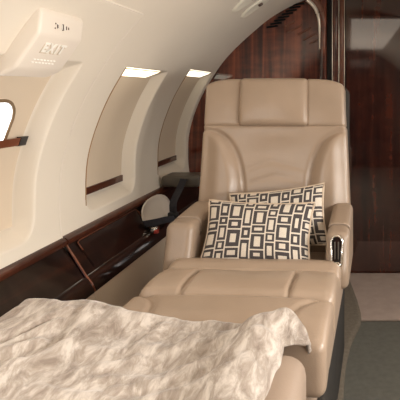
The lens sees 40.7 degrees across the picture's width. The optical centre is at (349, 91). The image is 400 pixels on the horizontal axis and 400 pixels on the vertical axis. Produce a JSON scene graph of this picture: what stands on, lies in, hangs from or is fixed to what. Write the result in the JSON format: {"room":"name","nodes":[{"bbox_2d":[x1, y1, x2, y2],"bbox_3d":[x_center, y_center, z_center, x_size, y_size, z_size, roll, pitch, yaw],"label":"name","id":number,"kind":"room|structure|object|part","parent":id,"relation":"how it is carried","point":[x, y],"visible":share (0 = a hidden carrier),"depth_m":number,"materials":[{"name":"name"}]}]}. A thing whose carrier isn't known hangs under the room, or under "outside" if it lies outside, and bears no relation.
{"room":"aircraft cabin","nodes":[
{"label":"aircraft cabin","id":0,"kind":"room"},
{"bbox_2d":[0,0,273,268],"bbox_3d":[-0.770,0.060,0.910,0.604,1.080,4.420,0,0,0],"label":"wall","id":1,"kind":"structure","parent":0,"point":[173,38],"depth_m":1.81,"materials":[{"name":"beige plastic"}]},
{"bbox_2d":[0,75,51,230],"bbox_3d":[-0.998,0.179,1.360,0.141,0.482,0.410,0,0,0],"label":"window","id":2,"kind":"structure","parent":1,"relation":"in","point":[19,95],"depth_m":1.51,"materials":[{"name":"beige plastic"}]},
{"bbox_3d":[-1.001,0.091,1.340,0.054,0.131,0.280,0,0,0],"label":"pane","id":3,"kind":"part","parent":2,"relation":"part of","materials":[{"name":"white glass"}]},
{"bbox_2d":[0,146,20,230],"bbox_3d":[-1.043,0.290,1.361,0.038,0.260,0.402,0,0,0],"label":"shade","id":4,"kind":"object","parent":2,"relation":"attached to","point":[8,154],"depth_m":1.53,"materials":[{"name":"beige plastic"}]},
{"bbox_3d":[-1.016,0.152,1.358,0.020,0.024,0.404,0,0,0],"label":"shade handle","id":5,"kind":"part","parent":2,"relation":"part of","materials":[{"name":"brown wood"}]},
{"bbox_3d":[-1.015,0.152,1.545,0.024,0.028,0.034,0,0,0],"label":"handle","id":6,"kind":"part","parent":2,"relation":"part of","materials":[{"name":"black plastic"}]},
{"bbox_2d":[0,7,82,76],"bbox_3d":[-0.825,-0.133,1.327,0.134,0.183,0.197,0,0,0],"label":"exit sign","id":7,"kind":"object","parent":1,"relation":"attached to","point":[48,39],"visible":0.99,"depth_m":1.28,"materials":[{"name":"beige plastic"}]},
{"bbox_2d":[31,58,54,64],"bbox_3d":[-0.807,-0.080,1.317,0.007,0.011,0.094,0,0,0],"label":"print","id":8,"kind":"object","parent":7,"relation":"attached to","point":[34,61],"depth_m":1.31},
{"bbox_2d":[0,186,198,316],"bbox_3d":[-0.945,0.601,0.910,0.134,0.195,4.414,0,0,0],"label":"ledge","id":9,"kind":"object","parent":1,"relation":"attached to","point":[78,264],"visible":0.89,"depth_m":1.81,"materials":[{"name":"brown wood"}]},
{"bbox_3d":[-0.957,0.598,0.213,0.087,0.135,3.021,0,0,0],"label":"panel","id":10,"kind":"part","parent":9,"relation":"part of","materials":[{"name":"brown wood"}]},
{"bbox_3d":[-0.908,0.668,0.215,0.053,0.059,3.024,0,0,0],"label":"rail","id":11,"kind":"part","parent":9,"relation":"part of","materials":[{"name":"brown wood"}]},
{"bbox_3d":[-0.994,0.521,0.910,0.037,0.037,4.414,0,0,0],"label":"moulding","id":12,"kind":"part","parent":9,"relation":"part of","materials":[{"name":"brown wood"}]},
{"bbox_3d":[-0.954,0.585,2.045,0.065,0.091,0.490,0,0,0],"label":"table lid","id":13,"kind":"part","parent":9,"relation":"part of","materials":[{"name":"brown wood"}]},
{"bbox_3d":[-0.957,0.598,2.426,0.087,0.135,1.381,0,0,0],"label":"panel","id":14,"kind":"part","parent":9,"relation":"part of","materials":[{"name":"brown wood"}]},
{"bbox_3d":[-0.908,0.668,2.425,0.053,0.059,1.384,0,0,0],"label":"rail","id":15,"kind":"part","parent":9,"relation":"part of","materials":[{"name":"brown wood"}]},
{"bbox_2d":[142,172,200,233],"bbox_3d":[-0.893,0.544,2.512,0.200,0.203,0.527,0,0,0],"label":"belt","id":16,"kind":"object","parent":9,"relation":"hanging from","point":[180,180],"visible":0.89,"depth_m":2.59,"materials":[{"name":"black fabric"}]},
{"bbox_2d":[59,0,143,237],"bbox_3d":[-0.860,0.120,0.217,0.299,0.782,3.034,0,0,0],"label":"trim","id":17,"kind":"structure","parent":1,"relation":"attached to","point":[108,1],"depth_m":1.73,"materials":[{"name":"beige plastic"}]},
{"bbox_2d":[85,67,159,205],"bbox_3d":[-0.962,0.170,2.117,0.216,0.531,0.417,0,0,0],"label":"window","id":18,"kind":"structure","parent":1,"relation":"in","point":[103,167],"depth_m":2.15,"materials":[{"name":"beige plastic"}]},
{"bbox_3d":[-1.063,0.399,2.124,0.014,0.028,0.400,0,0,0],"label":"shade handle","id":19,"kind":"part","parent":18,"relation":"part of","materials":[{"name":"brown wood"}]},
{"bbox_2d":[86,76,150,186],"bbox_3d":[-0.998,0.170,2.124,0.144,0.475,0.404,0,0,0],"label":"shade","id":20,"kind":"object","parent":18,"relation":"attached to","point":[103,167],"depth_m":2.16,"materials":[{"name":"beige plastic"}]},
{"bbox_2d":[87,237,165,306],"bbox_3d":[-0.868,0.904,0.909,0.055,0.428,4.418,0,0,0],"label":"wall panel","id":21,"kind":"object","parent":1,"relation":"attached to","point":[128,284],"depth_m":2.01,"materials":[{"name":"beige leather"}]},
{"bbox_2d":[157,70,210,169],"bbox_3d":[-0.954,0.158,2.835,0.232,0.554,0.422,0,0,0],"label":"window","id":22,"kind":"structure","parent":1,"relation":"in","point":[167,139],"depth_m":2.90,"materials":[{"name":"beige plastic"}]},
{"bbox_3d":[-1.063,0.399,2.841,0.014,0.028,0.405,0,0,0],"label":"shade handle","id":23,"kind":"part","parent":22,"relation":"part of","materials":[{"name":"brown wood"}]},
{"bbox_2d":[158,76,198,160],"bbox_3d":[-0.991,0.158,2.841,0.158,0.498,0.409,0,0,0],"label":"shade","id":24,"kind":"object","parent":22,"relation":"attached to","point":[167,139],"depth_m":2.90,"materials":[{"name":"beige plastic"}]},
{"bbox_2d":[123,78,352,399],"bbox_3d":[-0.337,0.529,1.798,0.668,1.177,1.100,0,0,3],"label":"leather armchair","id":25,"kind":"object","parent":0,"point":[260,134],"visible":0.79,"depth_m":1.96,"materials":[{"name":"beige leather"}]},
{"bbox_3d":[-0.611,0.635,1.941,0.105,0.360,0.340,0,0,3],"label":"armrest","id":26,"kind":"part","parent":25,"relation":"part of","materials":[{"name":"beige leather"}]},
{"bbox_2d":[139,252,342,336],"bbox_3d":[-0.332,0.668,1.770,0.605,0.164,0.560,0,0,3],"label":"seat cushion","id":27,"kind":"object","parent":25,"relation":"on","point":[319,278],"depth_m":1.59,"materials":[{"name":"beige leather"}]},
{"bbox_2d":[200,199,314,259],"bbox_3d":[-0.340,0.525,1.850,0.409,0.231,0.159,0,0,4],"label":"throw pillow","id":28,"kind":"object","parent":25,"relation":"on","point":[239,230],"visible":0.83,"depth_m":1.81,"materials":[{"name":"fabric"}]},
{"bbox_3d":[-0.319,0.420,2.146,0.645,0.559,0.232,0,0,3],"label":"backrest","id":29,"kind":"part","parent":25,"relation":"part of","materials":[{"name":"beige leather"}]},
{"bbox_2d":[229,182,326,245],"bbox_3d":[-0.283,0.498,1.965,0.415,0.273,0.125,0,0,4],"label":"throw pillow","id":30,"kind":"object","parent":25,"relation":"on","point":[311,193],"visible":0.33,"depth_m":1.96,"materials":[{"name":"fabric"}]},
{"bbox_3d":[-0.047,0.554,1.746,0.016,0.060,0.008,0,0,3],"label":"control lever","id":31,"kind":"part","parent":25,"relation":"part of","materials":[{"name":"grey plastic"}]},
{"bbox_3d":[-0.038,0.574,1.909,0.084,0.237,0.340,0,0,3],"label":"armrest","id":32,"kind":"part","parent":25,"relation":"part of","materials":[{"name":"beige leather"}]},
{"bbox_2d":[188,0,319,187],"bbox_3d":[-0.601,0.264,3.145,0.831,1.751,0.050,0,0,0],"label":"wall","id":33,"kind":"structure","parent":0,"point":[274,52],"depth_m":3.12,"materials":[{"name":"brown wood"}]},
{"bbox_2d":[266,2,303,27],"bbox_3d":[-0.403,-0.478,3.115,0.237,0.161,0.012,0,0,0],"label":"air vent","id":34,"kind":"object","parent":33,"relation":"in","point":[302,3],"visible":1,"depth_m":3.11,"materials":[{"name":"black plastic"}]},
{"bbox_2d":[285,21,317,43],"bbox_3d":[-0.302,-0.371,3.117,0.210,0.147,0.008,0,0,0],"label":"panel","id":35,"kind":"object","parent":33,"relation":"attached to","point":[292,21],"visible":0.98,"depth_m":3.11,"materials":[{"name":"brown wood"}]},
{"bbox_2d":[305,0,345,88],"bbox_3d":[-0.148,0.260,3.114,0.255,1.800,0.108,0,0,0],"label":"trim","id":36,"kind":"structure","parent":33,"relation":"attached to","point":[330,14],"depth_m":3.08,"materials":[{"name":"brown wood"}]},
{"bbox_3d":[-0.226,-0.422,3.085,0.100,0.325,0.040,0,0,0],"label":"arch rail","id":37,"kind":"part","parent":36,"relation":"part of","materials":[{"name":"silver metal"}]},
{"bbox_3d":[-0.199,-0.436,3.090,0.110,0.329,0.052,0,0,0],"label":"arch moulding","id":38,"kind":"part","parent":36,"relation":"part of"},
{"bbox_3d":[-0.165,0.265,3.108,0.042,1.750,0.070,0,0,0],"label":"post","id":39,"kind":"part","parent":36,"relation":"part of","materials":[{"name":"brown wood"}]},
{"bbox_3d":[-0.088,0.255,3.100,0.034,1.750,0.080,0,0,0],"label":"post","id":40,"kind":"part","parent":36,"relation":"part of","materials":[{"name":"brown wood"}]},
{"bbox_3d":[-0.050,0.252,3.112,0.036,1.750,0.060,0,0,0],"label":"post","id":41,"kind":"part","parent":36,"relation":"part of","materials":[{"name":"brown wood"}]},
{"bbox_2d":[346,0,399,272],"bbox_3d":[0.544,0.251,3.151,1.144,1.778,0.038,0,0,0],"label":"door","id":42,"kind":"structure","parent":33,"relation":"in","point":[372,26],"depth_m":3.13,"materials":[{"name":"brown wood"}]},
{"bbox_2d":[265,0,303,14],"bbox_3d":[0.050,-0.556,0.910,1.036,0.152,4.420,0,0,0],"label":"ceiling","id":43,"kind":"structure","parent":0,"point":[276,6],"depth_m":2.97,"materials":[{"name":"beige plastic"}]},
{"bbox_2d":[232,0,253,11],"bbox_3d":[-0.502,-0.451,2.460,0.163,0.117,0.110,0,0,0],"label":"outlet","id":44,"kind":"object","parent":43,"relation":"attached to","point":[243,3],"visible":1,"depth_m":2.45,"materials":[{"name":"plastic"}]},
{"bbox_2d":[240,0,268,17],"bbox_3d":[-0.502,-0.451,2.650,0.163,0.117,0.110,0,0,0],"label":"outlet","id":45,"kind":"object","parent":43,"relation":"attached to","point":[258,4],"visible":1,"depth_m":2.64,"materials":[{"name":"plastic"}]},
{"bbox_2d":[343,321,399,399],"bbox_3d":[0.050,1.170,0.910,2.300,0.060,4.520,0,0,0],"label":"floor","id":46,"kind":"structure","parent":0,"point":[372,372],"depth_m":2.10,"materials":[{"name":"grey carpet"}]},
{"bbox_2d":[337,279,360,399],"bbox_3d":[-0.471,1.129,0.908,1.057,0.019,4.416,0,0,0],"label":"base","id":47,"kind":"object","parent":46,"relation":"on","point":[352,314],"depth_m":2.42,"materials":[{"name":"beige leather"}]},
{"bbox_2d":[265,356,305,399],"bbox_3d":[-0.443,0.839,0.820,0.685,0.558,0.740,0,0,0],"label":"seat","id":48,"kind":"object","parent":47,"relation":"on","point":[289,381],"visible":0.18,"depth_m":1.05,"materials":[{"name":"beige leather"}]},
{"bbox_2d":[0,298,311,399],"bbox_3d":[-0.464,0.574,0.848,0.739,0.162,0.868,0,0,0],"label":"blanket","id":49,"kind":"object","parent":48,"relation":"on","point":[51,349],"visible":1,"depth_m":1.04,"materials":[{"name":"fabric"}]},
{"bbox_2d":[350,273,399,320],"bbox_3d":[0.520,1.134,2.800,1.060,0.012,0.635,0,0,0],"label":"floor","id":50,"kind":"structure","parent":46,"relation":"on","point":[377,295],"depth_m":2.77,"materials":[{"name":"beige carpet"}]}
]}

